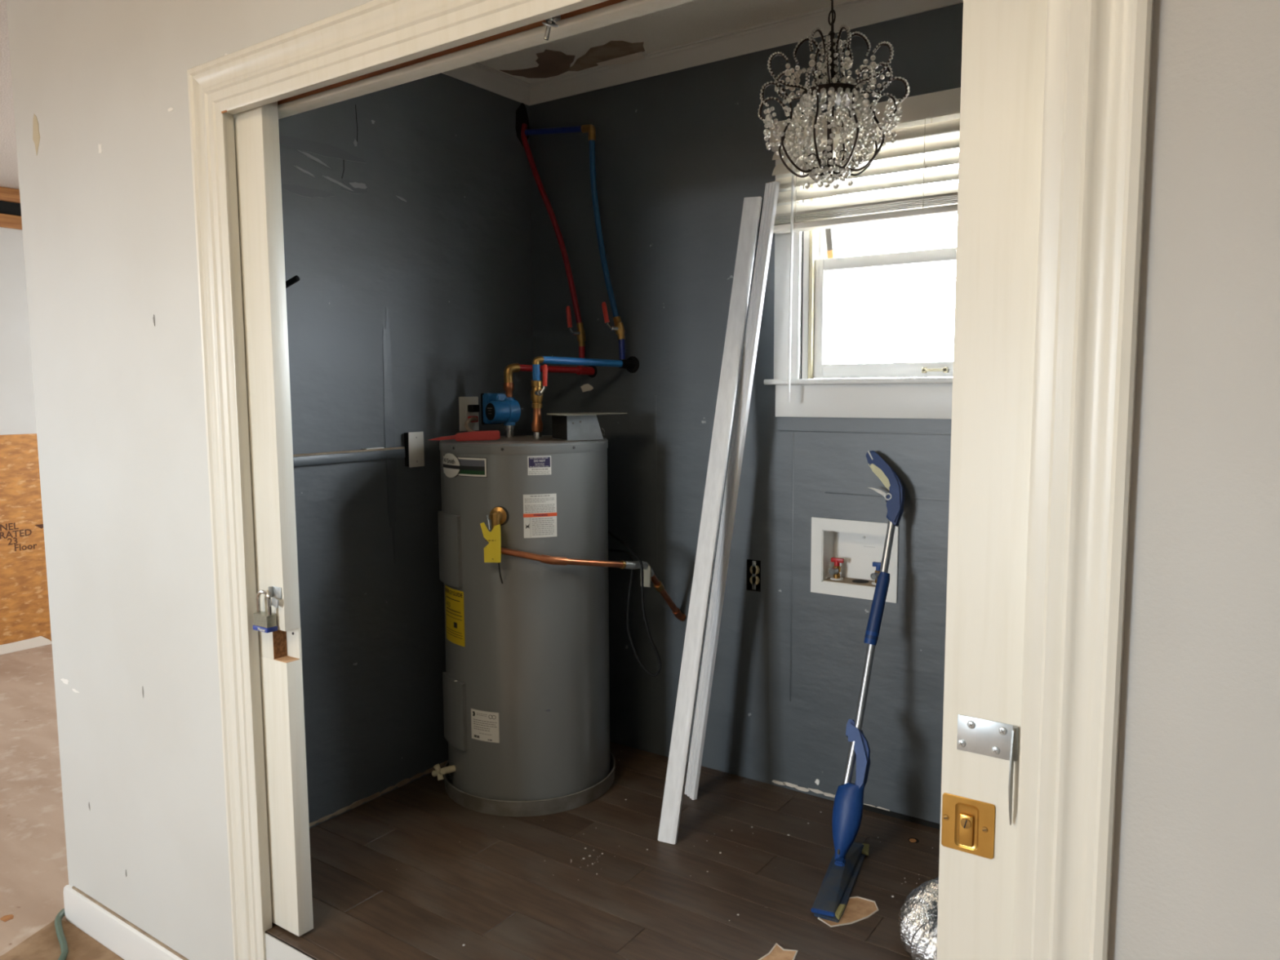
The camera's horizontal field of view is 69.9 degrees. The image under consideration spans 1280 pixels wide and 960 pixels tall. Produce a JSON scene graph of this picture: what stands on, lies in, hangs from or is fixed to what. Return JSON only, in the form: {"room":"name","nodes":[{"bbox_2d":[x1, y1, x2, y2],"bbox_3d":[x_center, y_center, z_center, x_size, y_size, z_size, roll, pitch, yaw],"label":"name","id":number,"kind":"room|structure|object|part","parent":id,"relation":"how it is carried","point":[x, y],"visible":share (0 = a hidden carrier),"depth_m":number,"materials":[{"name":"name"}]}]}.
{"room":"house hallway","nodes":[
{"label":"house hallway","id":0,"kind":"room"},
{"bbox_2d":[0,0,19,189],"bbox_3d":[-1.525,-1.413,1.188,9.400,0.060,8.200,4,7,34],"label":"ceiling","id":1,"kind":"structure","parent":0,"point":[9,175],"depth_m":4.24,"materials":[{"name":"white paint"}]},
{"bbox_2d":[0,186,36,435],"bbox_3d":[-5.315,-0.173,3.950,0.165,2.914,8.200,4,7,34],"label":"wall","id":2,"kind":"structure","parent":0,"point":[17,406],"depth_m":5.77,"materials":[{"name":"paint"}]},
{"bbox_3d":[-3.770,-1.800,5.939,0.030,0.080,2.690,4,7,34],"label":"timber plate","id":3,"kind":"part","parent":2,"relation":"part of","materials":[{"name":"orange wood"}]},
{"bbox_3d":[-3.769,-1.638,5.956,0.030,0.080,2.690,4,7,34],"label":"timber plate","id":4,"kind":"part","parent":2,"relation":"part of","materials":[{"name":"orange wood"}]},
{"bbox_2d":[0,433,51,644],"bbox_3d":[-3.794,0.372,6.114,0.015,1.377,2.440,4,7,34],"label":"panel","id":5,"kind":"object","parent":2,"relation":"attached to","point":[24,612],"visible":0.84,"depth_m":5.86,"materials":[{"name":"brown wood"}]},
{"bbox_2d":[0,644,124,959],"bbox_3d":[-1.508,1.554,1.484,9.400,0.084,8.200,4,7,34],"label":"floor","id":6,"kind":"structure","parent":0,"point":[33,865],"depth_m":3.54,"materials":[{"name":"beige concrete"}]},
{"bbox_2d":[0,635,51,654],"bbox_3d":[-4.101,1.079,5.693,0.030,0.060,0.820,4,7,34],"label":"baseboard","id":7,"kind":"structure","parent":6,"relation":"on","point":[40,641],"depth_m":5.89,"materials":[{"name":"white paint"}]},
{"bbox_2d":[54,908,68,959],"bbox_3d":[-1.698,1.390,2.655,0.064,0.020,0.564,-3,6,-24],"label":"hose","id":8,"kind":"object","parent":6,"relation":"on","point":[58,925],"visible":0.96,"depth_m":2.76,"materials":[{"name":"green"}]},
{"bbox_2d":[278,72,533,828],"bbox_3d":[-0.783,-0.112,3.086,0.103,2.914,1.465,4,7,34],"label":"wall","id":9,"kind":"structure","parent":0,"point":[406,215],"depth_m":2.95,"materials":[{"name":"grey paint"}]},
{"bbox_2d":[285,275,299,288],"bbox_3d":[-0.995,-0.563,2.608,0.058,0.036,0.016,2,6,21],"label":"peg","id":10,"kind":"object","parent":9,"relation":"attached to","point":[295,278],"visible":0.82,"depth_m":2.60,"materials":[{"name":"black rubber"}]},
{"bbox_2d":[293,446,404,466],"bbox_3d":[-0.963,-0.065,2.726,0.020,0.038,0.663,4,7,34],"label":"pipe","id":11,"kind":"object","parent":9,"relation":"attached to","point":[374,453],"depth_m":2.81,"materials":[{"name":"grey metal"}]},
{"bbox_2d":[404,431,424,467],"bbox_3d":[-0.747,-0.101,3.030,0.027,0.115,0.064,4,7,34],"label":"junction box","id":12,"kind":"object","parent":9,"relation":"attached to","point":[414,441],"visible":1,"depth_m":3.02,"materials":[{"name":"grey metal"}]},
{"bbox_2d":[458,396,479,431],"bbox_3d":[-0.591,-0.234,3.233,0.040,0.120,0.092,4,7,34],"label":"outlet","id":13,"kind":"object","parent":9,"relation":"attached to","point":[468,406],"visible":0.9,"depth_m":3.22,"materials":[{"name":"beige plastic"}]},
{"bbox_2d":[465,403,474,423],"bbox_3d":[-0.602,-0.234,3.240,0.003,0.072,0.038,4,7,34],"label":"receptacle","id":14,"kind":"object","parent":13,"relation":"attached to","point":[468,414],"depth_m":3.23,"materials":[{"name":"beige plastic"}]},
{"bbox_2d":[441,62,529,105],"bbox_3d":[-0.774,-1.371,2.863,0.041,0.062,1.325,4,7,34],"label":"trim","id":15,"kind":"structure","parent":9,"relation":"attached to","point":[477,74],"depth_m":3.23,"materials":[{"name":"white paint"}]},
{"bbox_2d":[265,742,940,959],"bbox_3d":[0.460,1.126,2.272,3.199,0.053,1.594,4,7,34],"label":"floor","id":16,"kind":"structure","parent":0,"point":[410,872],"depth_m":2.49,"materials":[{"name":"black wood"}]},
{"bbox_2d":[443,751,615,816],"bbox_3d":[-0.375,0.995,3.135,0.582,0.051,0.582,4,7,34],"label":"pan","id":17,"kind":"object","parent":16,"relation":"on","point":[560,804],"visible":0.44,"depth_m":2.88,"materials":[{"name":"grey metal"}]},
{"bbox_2d":[431,435,609,800],"bbox_3d":[-0.389,0.430,3.063,0.551,1.131,0.590,4,7,34],"label":"water heater","id":18,"kind":"object","parent":17,"relation":"on","point":[526,682],"visible":1,"depth_m":2.85,"materials":[{"name":"grey metal"}]},
{"bbox_3d":[-0.647,0.941,2.948,0.052,0.052,0.023,4,7,34],"label":"cross handle","id":19,"kind":"part","parent":18,"relation":"part of","materials":[{"name":"beige plastic"}]},
{"bbox_2d":[446,595,460,613],"bbox_3d":[-0.595,0.396,2.910,0.005,0.039,0.100,-5,7,-37],"label":"print","id":20,"kind":"object","parent":18,"relation":"on","point":[453,602],"depth_m":2.90,"materials":[{"name":"black"}]},
{"bbox_2d":[446,613,462,639],"bbox_3d":[-0.594,0.466,2.917,0.006,0.061,0.110,-5,7,-37],"label":"print","id":21,"kind":"object","parent":18,"relation":"attached to","point":[454,621],"depth_m":2.91,"materials":[{"name":"black"}]},
{"bbox_2d":[429,430,500,441],"bbox_3d":[-0.558,-0.139,2.896,0.227,0.033,0.022,-1,6,-5],"label":"tool","id":22,"kind":"object","parent":18,"relation":"on","point":[491,434],"visible":1,"depth_m":2.89,"materials":[{"name":"red plastic"}]},
{"bbox_3d":[-0.625,-0.134,2.890,0.092,0.017,0.006,-1,6,-5],"label":"red blade","id":23,"kind":"part","parent":22,"relation":"part of","materials":[{"name":"red plastic"}]},
{"bbox_3d":[-0.514,-0.140,2.900,0.139,0.033,0.022,-1,6,-5],"label":"handle","id":24,"kind":"part","parent":22,"relation":"part of","materials":[{"name":"red plastic"}]},
{"bbox_2d":[464,417,477,431],"bbox_3d":[-0.582,-0.182,3.164,0.063,0.069,0.165,-3,6,-22],"label":"cable","id":25,"kind":"object","parent":18,"relation":"on","point":[468,420],"visible":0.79,"depth_m":3.13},
{"bbox_2d":[474,725,489,731],"bbox_3d":[-0.495,0.778,2.866,0.060,0.010,0.002,2,6,26],"label":"print","id":26,"kind":"object","parent":18,"relation":"on","point":[477,728],"depth_m":2.86,"materials":[{"name":"grey paper"}]},
{"bbox_2d":[473,718,497,727],"bbox_3d":[-0.485,0.760,2.861,0.086,0.017,0.004,2,6,23],"label":"print","id":27,"kind":"object","parent":18,"relation":"attached to","point":[477,722],"depth_m":2.86,"materials":[{"name":"grey paper"}]},
{"bbox_3d":[-0.454,0.126,2.740,0.009,0.044,0.019,-4,7,-30],"label":"lever","id":28,"kind":"part","parent":18,"relation":"part of","materials":[{"name":"silver metal"}]},
{"bbox_2d":[480,522,501,562],"bbox_3d":[-0.447,0.187,2.740,0.066,0.121,0.007,1,6,14],"label":"tag","id":29,"kind":"object","parent":18,"relation":"hanging from","point":[492,550],"visible":1,"depth_m":2.74,"materials":[{"name":"yellow"}]},
{"bbox_2d":[497,562,502,583],"bbox_3d":[-0.420,0.264,2.763,0.007,0.106,0.034,1,6,12],"label":"wire","id":30,"kind":"object","parent":18,"relation":"attached to","point":[498,562],"visible":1,"depth_m":2.75,"materials":[{"name":"black rubber"}]},
{"bbox_2d":[480,393,520,437],"bbox_3d":[-0.480,-0.223,3.156,0.107,0.152,0.117,-5,8,-41],"label":"pump","id":31,"kind":"object","parent":18,"relation":"on","point":[495,408],"visible":1,"depth_m":3.13,"materials":[{"name":"blue metal"}]},
{"bbox_3d":[-0.519,-0.248,3.193,0.080,0.108,0.006,-5,8,-41],"label":"box lid","id":32,"kind":"part","parent":31,"relation":"part of","materials":[{"name":"black rubber"}]},
{"bbox_3d":[-0.487,-0.234,3.128,0.056,0.074,0.074,-5,8,-41],"label":"motor","id":33,"kind":"part","parent":31,"relation":"part of","materials":[{"name":"blue paint"}]},
{"bbox_3d":[-0.382,-0.128,3.023,0.530,0.010,0.530,4,7,34],"label":"lid","id":34,"kind":"part","parent":18,"relation":"part of","materials":[{"name":"grey metal"}]},
{"bbox_2d":[524,497,552,501],"bbox_3d":[-0.304,0.059,2.779,0.091,0.007,0.004,-2,6,-16],"label":"print","id":35,"kind":"object","parent":18,"relation":"on","point":[526,499],"depth_m":2.78,"materials":[{"name":"grey paper"}]},
{"bbox_2d":[528,471,550,474],"bbox_3d":[-0.304,-0.022,2.771,0.065,0.009,0.002,-2,6,-16],"label":"print","id":36,"kind":"object","parent":18,"relation":"on","point":[530,472],"depth_m":2.77,"materials":[{"name":"grey paper"}]},
{"bbox_2d":[524,504,555,511],"bbox_3d":[-0.304,0.084,2.782,0.092,0.017,0.004,-2,6,-16],"label":"print","id":37,"kind":"object","parent":18,"relation":"on","point":[527,507],"depth_m":2.78,"materials":[{"name":"grey paper"}]},
{"bbox_2d":[531,468,548,470],"bbox_3d":[-0.302,-0.032,2.769,0.050,0.004,0.002,-2,6,-17],"label":"print","id":38,"kind":"object","parent":18,"relation":"on","point":[531,468],"depth_m":2.77,"materials":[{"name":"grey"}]},
{"bbox_2d":[532,527,554,535],"bbox_3d":[-0.295,0.157,2.791,0.068,0.020,0.003,-2,6,-18],"label":"print","id":39,"kind":"object","parent":18,"relation":"attached to","point":[535,531],"depth_m":2.79,"materials":[{"name":"grey paper"}]},
{"bbox_2d":[532,517,554,527],"bbox_3d":[-0.295,0.130,2.788,0.068,0.026,0.003,-2,6,-18],"label":"print","id":40,"kind":"object","parent":18,"relation":"on","point":[536,522],"depth_m":2.79,"materials":[{"name":"grey paper"}]},
{"bbox_2d":[530,355,639,439],"bbox_3d":[-0.179,-0.286,3.128,0.427,0.280,0.076,-5,7,-39],"label":"pipe","id":41,"kind":"object","parent":18,"relation":"attached to","point":[631,364],"visible":1,"depth_m":3.02,"materials":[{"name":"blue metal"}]},
{"bbox_3d":[-0.316,-0.297,2.982,0.022,0.034,0.012,0,6,6],"label":"lever","id":42,"kind":"part","parent":41,"relation":"part of","materials":[{"name":"silver metal"}]},
{"bbox_2d":[524,124,625,359],"bbox_3d":[-0.244,-0.857,3.288,0.439,0.850,0.059,4,7,34],"label":"blue riser","id":43,"kind":"object","parent":41,"relation":"attached to","point":[618,327],"visible":1,"depth_m":3.22,"materials":[{"name":"blue plastic"}]},
{"bbox_2d":[546,412,626,440],"bbox_3d":[-0.183,-0.177,3.015,0.268,0.085,0.217,-3,7,-29],"label":"boot","id":44,"kind":"object","parent":18,"relation":"on","point":[578,425],"visible":1,"depth_m":2.95,"materials":[{"name":"metal"}]},
{"bbox_2d":[500,546,685,621],"bbox_3d":[-0.107,0.352,2.946,0.739,0.344,0.137,-5,7,-37],"label":"pipe","id":45,"kind":"object","parent":18,"relation":"attached to","point":[648,573],"visible":0.94,"depth_m":2.88,"materials":[{"name":"orange metal"}]},
{"bbox_2d":[608,529,661,676],"bbox_3d":[-0.051,0.401,3.115,0.090,0.426,0.465,-3,6,-21],"label":"power cord","id":46,"kind":"object","parent":45,"relation":"hanging from","point":[629,549],"visible":0.94,"depth_m":2.96,"materials":[{"name":"black rubber"}]},
{"bbox_2d":[462,760,933,946],"bbox_3d":[0.201,1.082,2.471,1.621,0.004,1.173,4,7,34],"label":"crumbs","id":47,"kind":"object","parent":16,"relation":"on","point":[619,760],"visible":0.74,"depth_m":2.61,"materials":[{"name":"grey paint"}]},
{"bbox_2d":[657,196,762,844],"bbox_3d":[0.218,0.082,2.797,0.058,1.927,0.522,4,7,35],"label":"board","id":48,"kind":"object","parent":16,"relation":"on","point":[731,357],"visible":1,"depth_m":2.78,"materials":[{"name":"beige wood"}]},
{"bbox_2d":[684,180,779,799],"bbox_3d":[0.284,0.062,2.887,0.290,1.948,0.056,0,6,2],"label":"board","id":49,"kind":"object","parent":16,"relation":"on","point":[771,188],"visible":1,"depth_m":2.87,"materials":[{"name":"beige wood"}]},
{"bbox_2d":[810,450,904,922],"bbox_3d":[0.599,0.505,2.521,0.125,1.136,0.641,3,6,28],"label":"mop","id":50,"kind":"object","parent":16,"relation":"on","point":[830,903],"visible":1,"depth_m":2.56,"materials":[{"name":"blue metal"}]},
{"bbox_3d":[0.614,0.774,2.568,0.056,0.187,0.099,-1,6,-7],"label":"handle","id":51,"kind":"part","parent":50,"relation":"part of","materials":[{"name":"blue plastic"}]},
{"bbox_3d":[0.729,0.024,2.715,0.063,0.217,0.148,-3,6,-23],"label":"handle","id":52,"kind":"part","parent":50,"relation":"part of","materials":[{"name":"blue plastic"}]},
{"bbox_2d":[897,877,938,959],"bbox_3d":[0.924,1.056,2.047,0.673,0.124,0.492,4,7,34],"label":"duct","id":53,"kind":"object","parent":16,"relation":"on","point":[918,913],"visible":0.17,"depth_m":2.10,"materials":[{"name":"silver metal"}]},
{"bbox_2d":[5,0,1279,959],"bbox_3d":[0.556,0.069,1.198,5.635,2.914,0.133,4,7,34],"label":"wall","id":54,"kind":"structure","parent":0,"point":[100,87],"depth_m":2.18,"materials":[{"name":"paint"}]},
{"bbox_2d":[62,884,188,959],"bbox_3d":[-1.415,1.344,2.610,0.961,0.114,0.016,4,7,34],"label":"baseboard","id":55,"kind":"structure","parent":54,"relation":"attached to","point":[126,940],"depth_m":2.70,"materials":[{"name":"white paint"}]},
{"bbox_2d":[186,71,266,959],"bbox_3d":[-0.980,0.245,2.190,0.112,2.379,0.022,4,7,34],"label":"trim","id":56,"kind":"structure","parent":54,"relation":"attached to","point":[206,121],"depth_m":2.17,"materials":[{"name":"beige paint"}]},
{"bbox_2d":[224,112,272,931],"bbox_3d":[-0.933,0.131,2.170,0.020,1.969,0.027,4,7,34],"label":"trim","id":57,"kind":"structure","parent":54,"relation":"attached to","point":[229,129],"depth_m":2.16,"materials":[{"name":"beige paint"}]},
{"bbox_2d":[233,101,313,936],"bbox_3d":[-1.203,0.095,2.393,0.921,1.984,0.056,4,7,34],"label":"door","id":58,"kind":"structure","parent":54,"relation":"in","point":[256,130],"depth_m":2.14,"materials":[{"name":"beige paint"}]},
{"bbox_2d":[253,590,277,633],"bbox_3d":[-0.883,0.306,2.152,0.058,0.096,0.030,4,7,34],"label":"padlock","id":59,"kind":"object","parent":58,"relation":"attached to","point":[265,622],"visible":1,"depth_m":2.14,"materials":[{"name":"silver metal"}]},
{"bbox_2d":[186,0,608,114],"bbox_3d":[-0.229,-0.834,1.556,1.952,0.114,0.022,4,7,34],"label":"trim","id":60,"kind":"structure","parent":54,"relation":"attached to","point":[375,33],"depth_m":1.78,"materials":[{"name":"beige paint"}]},
{"bbox_2d":[277,0,694,119],"bbox_3d":[-0.189,-0.817,1.616,1.733,0.103,0.118,4,7,34],"label":"trim","id":61,"kind":"structure","parent":54,"relation":"attached to","point":[608,12],"depth_m":1.73,"materials":[{"name":"beige paint"}]},
{"bbox_2d":[542,22,558,26],"bbox_3d":[-0.155,-0.787,1.582,0.026,0.016,0.027,4,7,34],"label":"washer","id":62,"kind":"object","parent":61,"relation":"in","point":[548,24],"depth_m":1.58,"materials":[{"name":"metal"}]},
{"bbox_3d":[-0.149,-0.806,1.578,0.025,0.032,0.012,4,7,34],"label":"clip plate","id":63,"kind":"part","parent":61,"relation":"part of","materials":[{"name":"metal"}]},
{"bbox_2d":[936,0,1047,959],"bbox_3d":[0.811,0.222,1.001,0.937,1.984,0.066,4,7,34],"label":"door","id":64,"kind":"structure","parent":54,"relation":"in","point":[1002,77],"depth_m":1.21,"materials":[{"name":"beige paint"}]},
{"bbox_3d":[0.452,0.477,1.264,0.070,0.078,0.002,4,7,34],"label":"flush pull","id":65,"kind":"part","parent":64,"relation":"part of","materials":[{"name":"gold metal"}]},
{"bbox_3d":[0.468,0.348,1.240,0.074,0.050,0.002,4,7,34],"label":"hasp plate","id":66,"kind":"part","parent":64,"relation":"part of","materials":[{"name":"metal"}]},
{"bbox_2d":[1012,0,1154,959],"bbox_3d":[0.534,0.341,1.148,0.112,2.379,0.022,4,7,34],"label":"trim","id":67,"kind":"structure","parent":54,"relation":"attached to","point":[1098,59],"depth_m":1.11,"materials":[{"name":"beige paint"}]},
{"bbox_2d":[477,0,854,83],"bbox_3d":[0.476,-1.348,2.070,3.199,0.084,1.487,4,7,34],"label":"ceiling","id":68,"kind":"structure","parent":0,"point":[625,42],"depth_m":2.90,"materials":[{"name":"white paint"}]},
{"bbox_2d":[757,0,909,189],"bbox_3d":[0.422,-0.989,2.018,0.318,0.668,0.318,-5,7,-40],"label":"chandelier","id":69,"kind":"object","parent":68,"relation":"hanging from","point":[833,93],"visible":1,"depth_m":1.99,"materials":[{"name":"clear glass"}]},
{"bbox_2d":[528,2,963,829],"bbox_3d":[0.864,-0.088,2.748,3.199,2.914,0.151,4,7,34],"label":"wall","id":70,"kind":"structure","parent":0,"point":[678,154],"depth_m":3.05,"materials":[{"name":"grey paint"}]},
{"bbox_2d":[503,363,597,396],"bbox_3d":[-0.319,-0.355,3.254,0.374,0.116,0.046,-5,7,-37],"label":"pipe","id":71,"kind":"object","parent":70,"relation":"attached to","point":[591,371],"visible":0.98,"depth_m":3.18,"materials":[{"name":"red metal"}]},
{"bbox_2d":[520,123,586,365],"bbox_3d":[-0.327,-0.865,3.346,0.290,0.894,0.062,4,7,34],"label":"red riser","id":72,"kind":"object","parent":71,"relation":"attached to","point":[580,332],"visible":0.99,"depth_m":3.32,"materials":[{"name":"red"}]},
{"bbox_2d":[528,0,963,106],"bbox_3d":[0.808,-1.348,2.551,2.999,0.062,0.041,4,7,34],"label":"trim","id":73,"kind":"structure","parent":70,"relation":"attached to","point":[855,14],"depth_m":2.90,"materials":[{"name":"white paint"}]},
{"bbox_2d":[746,559,760,591],"bbox_3d":[0.392,0.315,3.068,0.052,0.105,0.050,4,7,34],"label":"outlet","id":74,"kind":"object","parent":70,"relation":"attached to","point":[753,566],"visible":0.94,"depth_m":3.06,"materials":[{"name":"black plastic"}]},
{"bbox_2d":[749,575,759,585],"bbox_3d":[0.382,0.334,3.056,0.033,0.033,0.010,4,7,34],"label":"receptacle","id":75,"kind":"object","parent":74,"relation":"attached to","point":[753,580],"depth_m":3.05,"materials":[{"name":"beige plastic"}]},
{"bbox_2d":[750,564,759,574],"bbox_3d":[0.382,0.299,3.052,0.033,0.033,0.010,4,7,34],"label":"receptacle","id":76,"kind":"object","parent":74,"relation":"attached to","point":[754,569],"depth_m":3.05,"materials":[{"name":"beige plastic"}]},
{"bbox_2d":[810,516,898,603],"bbox_3d":[0.686,0.242,2.875,0.280,0.241,0.091,4,7,34],"label":"washer box","id":77,"kind":"object","parent":70,"relation":"attached to","point":[846,555],"visible":0.78,"depth_m":2.90,"materials":[{"name":"white plastic"}]},
{"bbox_2d":[828,567,838,574],"bbox_3d":[0.615,0.290,2.907,0.022,0.022,0.022,-5,7,-38],"label":"valve","id":78,"kind":"object","parent":77,"relation":"attached to","point":[834,571],"depth_m":2.90,"materials":[{"name":"metal"}]},
{"bbox_3d":[0.629,0.262,2.917,0.041,0.028,0.017,4,7,34],"label":"valve handle","id":79,"kind":"part","parent":77,"relation":"part of","materials":[{"name":"red plastic"}]},
{"bbox_2d":[870,572,879,579],"bbox_3d":[0.727,0.297,2.830,0.022,0.022,0.022,-5,7,-38],"label":"valve","id":80,"kind":"object","parent":77,"relation":"attached to","point":[874,575],"depth_m":2.83,"materials":[{"name":"metal"}]},
{"bbox_3d":[0.742,0.270,2.840,0.041,0.028,0.017,4,7,34],"label":"valve handle","id":81,"kind":"part","parent":77,"relation":"part of","materials":[{"name":"blue plastic"}]},
{"bbox_2d":[764,112,959,419],"bbox_3d":[0.872,-0.638,2.676,1.028,0.913,0.205,4,7,34],"label":"window","id":82,"kind":"structure","parent":70,"relation":"in","point":[878,392],"depth_m":2.83,"materials":[{"name":"white paint"}]},
{"bbox_3d":[0.465,-0.672,2.873,0.086,0.708,0.020,4,7,34],"label":"casing","id":83,"kind":"part","parent":82,"relation":"part of","materials":[{"name":"white paint"}]},
{"bbox_2d":[824,198,834,258],"bbox_3d":[0.590,-0.784,2.865,0.038,0.186,0.012,4,7,34],"label":"stick","id":84,"kind":"object","parent":82,"relation":"attached to","point":[830,251],"visible":0.6,"depth_m":2.86,"materials":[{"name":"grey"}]},
{"bbox_2d":[768,87,960,402],"bbox_3d":[0.810,-0.642,2.574,0.977,0.848,0.074,4,7,34],"label":"window blind","id":85,"kind":"object","parent":82,"relation":"attached to","point":[941,200],"visible":0.44,"depth_m":2.62,"materials":[{"name":"beige plastic"}]},
{"bbox_3d":[0.486,-0.908,2.779,0.002,0.256,0.058,4,7,34],"label":"ladder cord","id":86,"kind":"part","parent":85,"relation":"part of","materials":[{"name":"white fabric"}]},
{"bbox_3d":[0.814,-0.751,2.569,0.977,0.019,0.054,4,7,34],"label":"rail","id":87,"kind":"part","parent":85,"relation":"part of","materials":[{"name":"beige plastic"}]},
{"bbox_3d":[0.803,-0.888,2.561,0.002,0.256,0.058,4,7,34],"label":"ladder cord","id":88,"kind":"part","parent":85,"relation":"part of","materials":[{"name":"white fabric"}]},
{"bbox_3d":[0.830,-1.044,2.579,1.008,0.086,0.022,4,7,34],"label":"head casing","id":89,"kind":"part","parent":82,"relation":"part of","materials":[{"name":"white paint"}]},
{"bbox_3d":[0.860,-0.485,2.674,0.764,0.368,0.032,4,7,34],"label":"sash","id":90,"kind":"part","parent":82,"relation":"part of","materials":[{"name":"white paint"}]},
{"bbox_3d":[0.893,-0.825,2.689,0.764,0.368,0.032,4,7,34],"label":"sash","id":91,"kind":"part","parent":82,"relation":"part of","materials":[{"name":"white paint"}]}
]}

